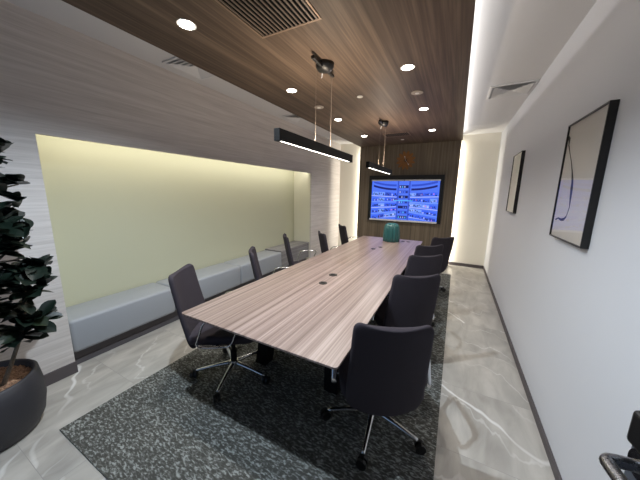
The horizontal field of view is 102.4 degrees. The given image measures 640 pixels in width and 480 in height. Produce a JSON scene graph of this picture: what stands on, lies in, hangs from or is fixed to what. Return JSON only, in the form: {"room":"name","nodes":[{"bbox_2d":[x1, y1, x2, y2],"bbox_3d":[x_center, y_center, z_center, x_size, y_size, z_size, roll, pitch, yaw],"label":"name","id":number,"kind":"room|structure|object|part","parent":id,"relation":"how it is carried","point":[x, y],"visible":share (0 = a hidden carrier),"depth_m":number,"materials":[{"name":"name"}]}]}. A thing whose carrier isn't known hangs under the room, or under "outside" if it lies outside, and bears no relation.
{"room":"conference room","nodes":[
{"label":"conference room","id":0,"kind":"room"},
{"bbox_2d":[35,134,293,306],"bbox_3d":[-1.514,-0.283,3.868,0.100,2.100,4.105,6,12,27],"label":"wall","id":1,"kind":"structure","parent":0,"point":[122,218],"depth_m":2.90,"materials":[{"name":"beige paint"}]},
{"bbox_2d":[0,0,340,374],"bbox_3d":[-1.048,-0.535,3.718,0.030,2.665,6.565,6,12,27],"label":"wall","id":2,"kind":"structure","parent":0,"point":[57,80],"depth_m":2.08,"materials":[{"name":"grey wood"}]},
{"bbox_2d":[44,361,77,385],"bbox_3d":[-1.029,0.724,3.980,0.014,0.095,6.453,6,12,27],"label":"baseboard","id":3,"kind":"structure","parent":2,"relation":"attached to","point":[70,369],"depth_m":2.04,"materials":[{"name":"grey"}]},
{"bbox_2d":[0,264,554,479],"bbox_3d":[0.213,0.957,3.363,4.100,0.100,6.665,6,12,27],"label":"floor","id":4,"kind":"structure","parent":0,"point":[488,430],"depth_m":1.89,"materials":[{"name":"stone"}]},
{"bbox_2d":[0,137,62,451],"bbox_3d":[-1.905,0.310,1.448,0.575,1.802,0.616,6,12,27],"label":"potted plant","id":5,"kind":"object","parent":4,"relation":"on","point":[23,388],"visible":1,"depth_m":1.51,"materials":[{"name":"green plant"}]},
{"bbox_3d":[-1.825,0.546,1.520,0.192,0.685,0.028,-5,12,-28],"label":"stem","id":6,"kind":"part","parent":5,"relation":"part of","materials":[{"name":"green plant"}]},
{"bbox_3d":[-1.987,1.016,1.541,0.484,0.378,0.484,6,12,27],"label":"planter","id":7,"kind":"part","parent":5,"relation":"part of","materials":[{"name":"grey ceramic"}]},
{"bbox_2d":[59,273,450,479],"bbox_3d":[0.420,0.927,3.246,2.106,0.008,4.838,6,12,27],"label":"carpet","id":8,"kind":"object","parent":4,"relation":"on","point":[167,425],"visible":0.46,"depth_m":1.65,"materials":[{"name":"grey carpet"}]},
{"bbox_2d":[168,264,269,403],"bbox_3d":[-0.749,0.664,2.045,0.711,0.891,0.653,0,11,-4],"label":"swivel chair","id":9,"kind":"object","parent":8,"relation":"on","point":[184,285],"visible":0.59,"depth_m":1.94,"materials":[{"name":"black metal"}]},
{"bbox_3d":[-1.015,0.505,2.010,0.175,0.579,0.408,0,11,-4],"label":"backrest","id":10,"kind":"part","parent":9,"relation":"part of","materials":[{"name":"grey fabric"}]},
{"bbox_3d":[-0.868,1.023,2.088,0.268,0.060,0.042,-2,11,-15],"label":"leg","id":11,"kind":"part","parent":9,"relation":"part of","materials":[{"name":"silver metal"}]},
{"bbox_3d":[-0.711,0.650,1.815,0.314,0.215,0.080,0,11,-4],"label":"armrest","id":12,"kind":"part","parent":9,"relation":"part of","materials":[{"name":"silver metal"}]},
{"bbox_3d":[-0.724,0.695,2.067,0.513,0.080,0.477,0,11,-4],"label":"seat","id":13,"kind":"part","parent":9,"relation":"part of","materials":[{"name":"grey fabric"}]},
{"bbox_3d":[-0.721,1.047,1.969,0.042,0.060,0.268,2,11,3],"label":"leg","id":14,"kind":"part","parent":9,"relation":"part of","materials":[{"name":"silver metal"}]},
{"bbox_3d":[-0.604,0.997,2.250,0.042,0.060,0.268,10,14,40],"label":"leg","id":15,"kind":"part","parent":9,"relation":"part of","materials":[{"name":"silver metal"}]},
{"bbox_3d":[-0.560,1.031,2.070,0.268,0.060,0.042,5,11,21],"label":"leg","id":16,"kind":"part","parent":9,"relation":"part of","materials":[{"name":"silver metal"}]},
{"bbox_2d":[248,246,289,280],"bbox_3d":[-0.382,0.527,2.819,0.747,0.891,0.652,-1,11,-12],"label":"swivel chair","id":17,"kind":"object","parent":8,"relation":"on","point":[254,261],"visible":0.21,"depth_m":2.60,"materials":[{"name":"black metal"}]},
{"bbox_3d":[-0.659,0.378,2.730,0.175,0.579,0.408,-1,11,-12],"label":"backrest","id":18,"kind":"part","parent":17,"relation":"part of","materials":[{"name":"grey fabric"}]},
{"bbox_2d":[283,233,316,265],"bbox_3d":[-0.179,0.359,3.743,0.712,0.891,0.645,-1,11,-12],"label":"swivel chair","id":19,"kind":"object","parent":8,"relation":"on","point":[291,262],"visible":0.33,"depth_m":3.49,"materials":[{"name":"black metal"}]},
{"bbox_3d":[-0.434,0.213,3.636,0.175,0.579,0.408,-1,11,-12],"label":"backrest","id":20,"kind":"part","parent":19,"relation":"part of","materials":[{"name":"grey fabric"}]},
{"bbox_3d":[-0.204,0.264,3.946,0.314,0.215,0.080,-1,11,-12],"label":"armrest","id":21,"kind":"part","parent":19,"relation":"part of","materials":[{"name":"silver metal"}]},
{"bbox_2d":[182,236,422,394],"bbox_3d":[0.421,0.596,3.045,1.106,0.716,3.605,6,12,27],"label":"conference table","id":22,"kind":"object","parent":8,"relation":"on","point":[309,309],"visible":0.98,"depth_m":1.89,"materials":[{"name":"brown wood"}]},
{"bbox_3d":[-0.447,0.746,2.254,0.185,0.682,0.160,6,12,27],"label":"leg","id":23,"kind":"part","parent":22,"relation":"part of","materials":[{"name":"black metal"}]},
{"bbox_3d":[0.105,0.808,1.969,0.145,0.682,0.160,6,12,27],"label":"leg","id":24,"kind":"part","parent":22,"relation":"part of","materials":[{"name":"black metal"}]},
{"bbox_2d":[383,223,399,242],"bbox_3d":[1.185,-0.128,4.256,0.274,0.297,0.268,6,12,27],"label":"glass vase","id":25,"kind":"object","parent":22,"relation":"on","point":[391,233],"visible":1,"depth_m":4.16,"materials":[{"name":"teal glass"}]},
{"bbox_2d":[318,231,337,252],"bbox_3d":[0.332,0.314,4.032,0.721,0.891,0.643,-2,11,-14],"label":"swivel chair","id":26,"kind":"object","parent":8,"relation":"on","point":[322,237],"visible":0.16,"depth_m":3.82,"materials":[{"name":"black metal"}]},
{"bbox_3d":[0.065,0.162,3.959,0.175,0.579,0.408,-2,11,-14],"label":"backrest","id":27,"kind":"part","parent":26,"relation":"part of","materials":[{"name":"grey fabric"}]},
{"bbox_2d":[338,224,351,244],"bbox_3d":[0.719,0.139,5.007,0.741,0.891,0.649,-2,11,-14],"label":"swivel chair","id":28,"kind":"object","parent":8,"relation":"on","point":[344,238],"visible":0.26,"depth_m":4.77,"materials":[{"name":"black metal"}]},
{"bbox_2d":[320,322,433,470],"bbox_3d":[0.324,0.766,1.588,0.635,0.891,0.730,1,11,3],"label":"swivel chair","id":29,"kind":"object","parent":8,"relation":"on","point":[385,373],"visible":0.91,"depth_m":1.26,"materials":[{"name":"grey fabric"}]},
{"bbox_3d":[0.113,0.704,1.599,0.080,0.215,0.314,1,11,3],"label":"armrest","id":30,"kind":"part","parent":29,"relation":"part of","materials":[{"name":"silver metal"}]},
{"bbox_3d":[0.185,1.111,1.701,0.268,0.060,0.042,2,11,5],"label":"leg","id":31,"kind":"part","parent":29,"relation":"part of","materials":[{"name":"silver metal"}]},
{"bbox_3d":[0.290,1.143,1.538,0.042,0.060,0.268,5,11,20],"label":"leg","id":32,"kind":"part","parent":29,"relation":"part of","materials":[{"name":"silver metal"}]},
{"bbox_3d":[0.351,0.797,1.610,0.477,0.080,0.513,1,11,3],"label":"seat","id":33,"kind":"part","parent":29,"relation":"part of","materials":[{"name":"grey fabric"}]},
{"bbox_3d":[0.340,0.661,1.285,0.408,0.579,0.175,1,11,3],"label":"backrest","id":34,"kind":"part","parent":29,"relation":"part of","materials":[{"name":"grey fabric"}]},
{"bbox_3d":[0.470,1.138,1.584,0.268,0.060,0.042,10,14,40],"label":"leg","id":35,"kind":"part","parent":29,"relation":"part of","materials":[{"name":"silver metal"}]},
{"bbox_3d":[0.592,0.715,1.577,0.080,0.215,0.314,1,11,3],"label":"armrest","id":36,"kind":"part","parent":29,"relation":"part of","materials":[{"name":"silver metal"}]},
{"bbox_2d":[370,274,440,326],"bbox_3d":[0.704,0.638,2.314,0.659,0.891,0.699,0,11,-5],"label":"swivel chair","id":37,"kind":"object","parent":8,"relation":"on","point":[412,300],"visible":0.54,"depth_m":1.98,"materials":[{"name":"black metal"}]},
{"bbox_3d":[0.695,0.665,2.352,0.477,0.080,0.513,0,11,-5],"label":"seat","id":38,"kind":"part","parent":37,"relation":"part of","materials":[{"name":"grey fabric"}]},
{"bbox_2d":[384,244,443,299],"bbox_3d":[1.254,0.434,3.461,0.648,0.891,0.733,-2,11,-13],"label":"swivel chair","id":39,"kind":"object","parent":8,"relation":"on","point":[420,250],"visible":0.14,"depth_m":3.05,"materials":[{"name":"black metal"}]},
{"bbox_3d":[1.300,0.330,3.161,0.408,0.579,0.175,-2,11,-13],"label":"backrest","id":40,"kind":"part","parent":39,"relation":"part of","materials":[{"name":"grey fabric"}]},
{"bbox_2d":[388,254,442,326],"bbox_3d":[0.987,0.527,2.933,0.662,0.893,0.689,2,11,6],"label":"swivel chair","id":41,"kind":"object","parent":8,"relation":"on","point":[416,265],"visible":0.2,"depth_m":2.56,"materials":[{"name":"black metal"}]},
{"bbox_3d":[1.049,0.418,2.659,0.408,0.579,0.175,-1,11,-9],"label":"backrest","id":42,"kind":"part","parent":41,"relation":"part of","materials":[{"name":"grey fabric"}]},
{"bbox_2d":[430,236,453,291],"bbox_3d":[1.645,0.334,4.037,0.651,0.891,0.743,-2,11,-16],"label":"swivel chair","id":43,"kind":"object","parent":8,"relation":"on","point":[448,242],"visible":0.22,"depth_m":3.69,"materials":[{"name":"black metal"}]},
{"bbox_3d":[1.739,0.229,3.744,0.408,0.579,0.175,-2,11,-16],"label":"backrest","id":44,"kind":"part","parent":43,"relation":"part of","materials":[{"name":"grey fabric"}]},
{"bbox_2d":[265,241,308,266],"bbox_3d":[-0.629,0.264,5.160,0.375,0.322,0.988,6,12,27],"label":"base cabinet","id":45,"kind":"object","parent":4,"relation":"on","point":[296,247],"visible":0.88,"depth_m":5.07,"materials":[{"name":"grey wood"}]},
{"bbox_3d":[-0.591,0.328,4.870,0.018,0.292,0.486,6,12,27],"label":"door","id":46,"kind":"part","parent":45,"relation":"part of","materials":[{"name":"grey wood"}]},
{"bbox_3d":[-0.363,0.253,5.297,0.018,0.292,0.486,6,12,27],"label":"door","id":47,"kind":"part","parent":45,"relation":"part of","materials":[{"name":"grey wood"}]},
{"bbox_2d":[5,0,596,143],"bbox_3d":[0.257,-1.761,2.860,4.100,0.100,6.665,6,12,27],"label":"ceiling","id":48,"kind":"structure","parent":0,"point":[513,41],"depth_m":2.05,"materials":[{"name":"white paint"}]},
{"bbox_2d":[162,56,215,79],"bbox_3d":[-1.176,-1.651,2.461,0.420,0.018,0.420,6,12,27],"label":"ceiling vent","id":49,"kind":"object","parent":48,"relation":"in","point":[175,62],"visible":0.56,"depth_m":2.48,"materials":[{"name":"white metal"}]},
{"bbox_2d":[62,0,475,146],"bbox_3d":[0.394,-1.581,2.736,2.074,0.035,6.320,6,12,27],"label":"wood panel","id":50,"kind":"object","parent":48,"relation":"attached to","point":[368,42],"visible":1,"depth_m":1.99,"materials":[{"name":"brown wood"}]},
{"bbox_2d":[176,18,195,30],"bbox_3d":[-0.856,-1.379,1.649,0.116,0.004,0.116,6,12,27],"label":"recessed light","id":51,"kind":"object","parent":50,"relation":"attached to","point":[185,24],"visible":1,"depth_m":1.64,"materials":[{"name":"white plastic"}]},
{"bbox_2d":[215,0,321,38],"bbox_3d":[-0.302,-1.337,1.469,0.462,0.006,0.470,6,12,27],"label":"grille","id":52,"kind":"object","parent":50,"relation":"attached to","point":[266,18],"visible":1,"depth_m":1.53,"materials":[{"name":"brown wood"}]},
{"bbox_2d":[286,88,296,92],"bbox_3d":[-0.296,-1.564,2.695,0.116,0.004,0.116,6,12,27],"label":"recessed light","id":53,"kind":"object","parent":50,"relation":"attached to","point":[290,90],"visible":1,"depth_m":2.68,"materials":[{"name":"white plastic"}]},
{"bbox_2d":[274,121,352,162],"label":"linear pendant","id":54,"kind":"object","parent":50,"relation":"hanging from","point":[283,136],"depth_m":2.02,"materials":[{"name":"black metal"}]},
{"bbox_2d":[280,141,348,161],"bbox_3d":[0.024,-0.757,2.247,0.024,0.007,1.250,6,12,27],"label":"diffuser","id":55,"kind":"object","parent":54,"relation":"attached to","point":[297,144],"depth_m":2.10,"materials":[{"name":"white plastic"}]},
{"bbox_2d":[311,55,333,105],"label":"ceiling mount","id":56,"kind":"object","parent":50,"relation":"hanging from","point":[324,66],"depth_m":2.09,"materials":[{"name":"black metal"}]},
{"bbox_3d":[0.029,-1.420,2.113,0.026,0.023,0.375,6,12,27],"label":"canopy arm","id":57,"kind":"part","parent":56,"relation":"part of","materials":[{"name":"black plastic"}]},
{"bbox_2d":[366,161,391,174],"label":"linear pendant","id":58,"kind":"object","parent":50,"relation":"hanging from","point":[374,166],"depth_m":3.77,"materials":[{"name":"black metal"}]},
{"bbox_2d":[378,120,388,131],"label":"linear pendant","id":59,"kind":"object","parent":50,"relation":"hanging from","point":[381,123],"depth_m":3.77,"materials":[{"name":"black metal"}]},
{"bbox_2d":[382,132,410,137],"bbox_3d":[1.382,-1.895,4.630,0.450,0.006,0.300,6,12,27],"label":"grille","id":60,"kind":"object","parent":50,"relation":"attached to","point":[398,134],"visible":1,"depth_m":4.62,"materials":[{"name":"brown metal"}]},
{"bbox_2d":[400,64,414,70],"bbox_3d":[0.736,-1.449,2.163,0.116,0.004,0.116,6,12,27],"label":"recessed light","id":61,"kind":"object","parent":50,"relation":"attached to","point":[407,67],"visible":1,"depth_m":2.15,"materials":[{"name":"white plastic"}]},
{"bbox_2d":[411,90,422,94],"bbox_3d":[1.018,-1.540,2.696,0.120,0.011,0.120,6,12,27],"label":"ceiling speaker","id":62,"kind":"object","parent":50,"relation":"attached to","point":[417,92],"visible":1,"depth_m":2.67,"materials":[{"name":"beige"}]},
{"bbox_2d":[282,114,307,122],"bbox_3d":[-0.304,-1.938,4.090,0.420,0.018,0.420,6,12,27],"label":"ceiling vent","id":63,"kind":"object","parent":48,"relation":"in","point":[292,117],"visible":0.53,"depth_m":4.10,"materials":[{"name":"white metal"}]},
{"bbox_2d":[468,123,496,130],"bbox_3d":[2.810,-1.966,4.468,0.410,0.003,0.410,6,12,27],"label":"access panel","id":64,"kind":"object","parent":48,"relation":"attached to","point":[489,125],"visible":1,"depth_m":4.45,"materials":[{"name":"white paint"}]},
{"bbox_2d":[487,79,539,99],"bbox_3d":[2.140,-1.676,2.886,0.420,0.018,0.420,6,12,27],"label":"ceiling vent","id":65,"kind":"object","parent":48,"relation":"in","point":[524,87],"visible":1,"depth_m":2.86,"materials":[{"name":"white metal"}]},
{"bbox_2d":[294,171,309,259],"bbox_3d":[-0.368,-0.565,5.492,0.390,2.100,0.080,6,12,27],"label":"wall","id":66,"kind":"structure","parent":0,"point":[301,179],"depth_m":5.43,"materials":[{"name":"beige paint"}]},
{"bbox_2d":[74,258,305,364],"bbox_3d":[-1.217,0.715,3.885,0.025,0.140,3.905,6,12,27],"label":"trim","id":67,"kind":"structure","parent":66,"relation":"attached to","point":[82,356],"depth_m":2.60,"materials":[{"name":"grey"}]},
{"bbox_2d":[66,283,174,353],"bbox_3d":[-1.998,0.729,2.583,0.385,0.312,0.891,6,12,27],"label":"seat","id":68,"kind":"object","parent":67,"relation":"on","point":[94,322],"visible":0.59,"depth_m":2.43,"materials":[{"name":"grey leather"}]},
{"bbox_3d":[-2.020,0.868,2.619,0.330,0.025,0.891,6,12,27],"label":"board","id":69,"kind":"part","parent":68,"relation":"part of","materials":[{"name":"grey"}]},
{"bbox_2d":[156,263,240,311],"bbox_3d":[-1.554,0.583,3.411,0.385,0.312,0.999,6,12,27],"label":"module","id":70,"kind":"object","parent":67,"relation":"on","point":[213,280],"visible":0.61,"depth_m":3.43,"materials":[{"name":"grey leather"}]},
{"bbox_2d":[224,250,280,284],"bbox_3d":[-1.086,0.428,4.287,0.385,0.312,0.999,6,12,27],"label":"module","id":71,"kind":"object","parent":67,"relation":"on","point":[268,260],"visible":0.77,"depth_m":4.18,"materials":[{"name":"grey leather"}]},
{"bbox_2d":[338,132,501,265],"bbox_3d":[1.690,-0.916,6.011,3.928,2.665,0.100,6,12,27],"label":"wall","id":72,"kind":"structure","parent":0,"point":[479,153],"depth_m":5.28,"materials":[{"name":"beige paint"}]},
{"bbox_2d":[357,140,461,265],"bbox_3d":[1.852,-0.822,5.751,2.070,2.580,0.060,6,12,27],"label":"wood panel","id":73,"kind":"object","parent":72,"relation":"attached to","point":[431,158],"visible":0.36,"depth_m":5.54,"materials":[{"name":"brown wood"}]},
{"bbox_2d":[396,151,414,169],"bbox_3d":[1.847,-1.714,5.543,0.390,0.390,0.032,6,12,27],"label":"wall clock","id":74,"kind":"object","parent":73,"relation":"attached to","point":[406,158],"visible":1,"depth_m":5.54,"materials":[{"name":"brown wood"}]},
{"bbox_2d":[367,175,444,223],"bbox_3d":[1.839,-0.909,5.676,1.572,1.011,0.055,6,12,27],"label":"wall display","id":75,"kind":"object","parent":73,"relation":"attached to","point":[401,198],"visible":1,"depth_m":5.63,"materials":[{"name":"black plastic"},{"name":"glass screen"}]},
{"bbox_2d":[448,262,482,268],"bbox_3d":[1.926,0.403,6.053,3.264,0.065,0.012,6,12,27],"label":"baseboard","id":76,"kind":"structure","parent":72,"relation":"attached to","point":[449,263],"depth_m":5.45,"materials":[{"name":"grey"}]},
{"bbox_2d":[483,133,501,265],"bbox_3d":[3.396,-0.746,5.063,0.012,2.600,0.012,6,12,27],"label":"trim","id":77,"kind":"structure","parent":72,"relation":"attached to","point":[501,133],"depth_m":5.04,"materials":[{"name":"white paint"}]},
{"bbox_2d":[484,0,639,479],"bbox_3d":[1.941,-0.212,2.233,0.100,2.665,6.665,6,12,27],"label":"wall","id":78,"kind":"structure","parent":0,"point":[570,313],"depth_m":1.43,"materials":[{"name":"white paint"}]},
{"bbox_2d":[506,150,525,213],"bbox_3d":[2.404,-0.698,3.173,0.034,0.708,0.495,6,12,27],"label":"framed picture","id":79,"kind":"object","parent":78,"relation":"attached to","point":[518,160],"visible":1,"depth_m":3.10,"materials":[{"name":"black"}]},
{"bbox_2d":[483,266,561,479],"bbox_3d":[1.871,1.067,2.496,0.012,0.052,6.465,6,12,27],"label":"baseboard","id":80,"kind":"structure","parent":78,"relation":"attached to","point":[554,467],"depth_m":1.85,"materials":[{"name":"grey"}]},
{"bbox_2d":[549,99,619,248],"bbox_3d":[1.503,-0.346,1.502,0.034,0.718,0.525,6,12,27],"label":"framed picture","id":81,"kind":"object","parent":78,"relation":"attached to","point":[589,138],"visible":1,"depth_m":1.42,"materials":[{"name":"black"}]},
{"bbox_2d":[599,410,639,479],"bbox_3d":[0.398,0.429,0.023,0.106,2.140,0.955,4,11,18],"label":"chair","id":82,"kind":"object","parent":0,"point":[612,464],"depth_m":0.44,"materials":[{"name":"grey"}]},
{"bbox_3d":[0.502,0.397,0.390,0.067,0.021,0.146,4,11,18],"label":"lever","id":83,"kind":"part","parent":82,"relation":"part of","materials":[{"name":"silver metal"}]}
]}

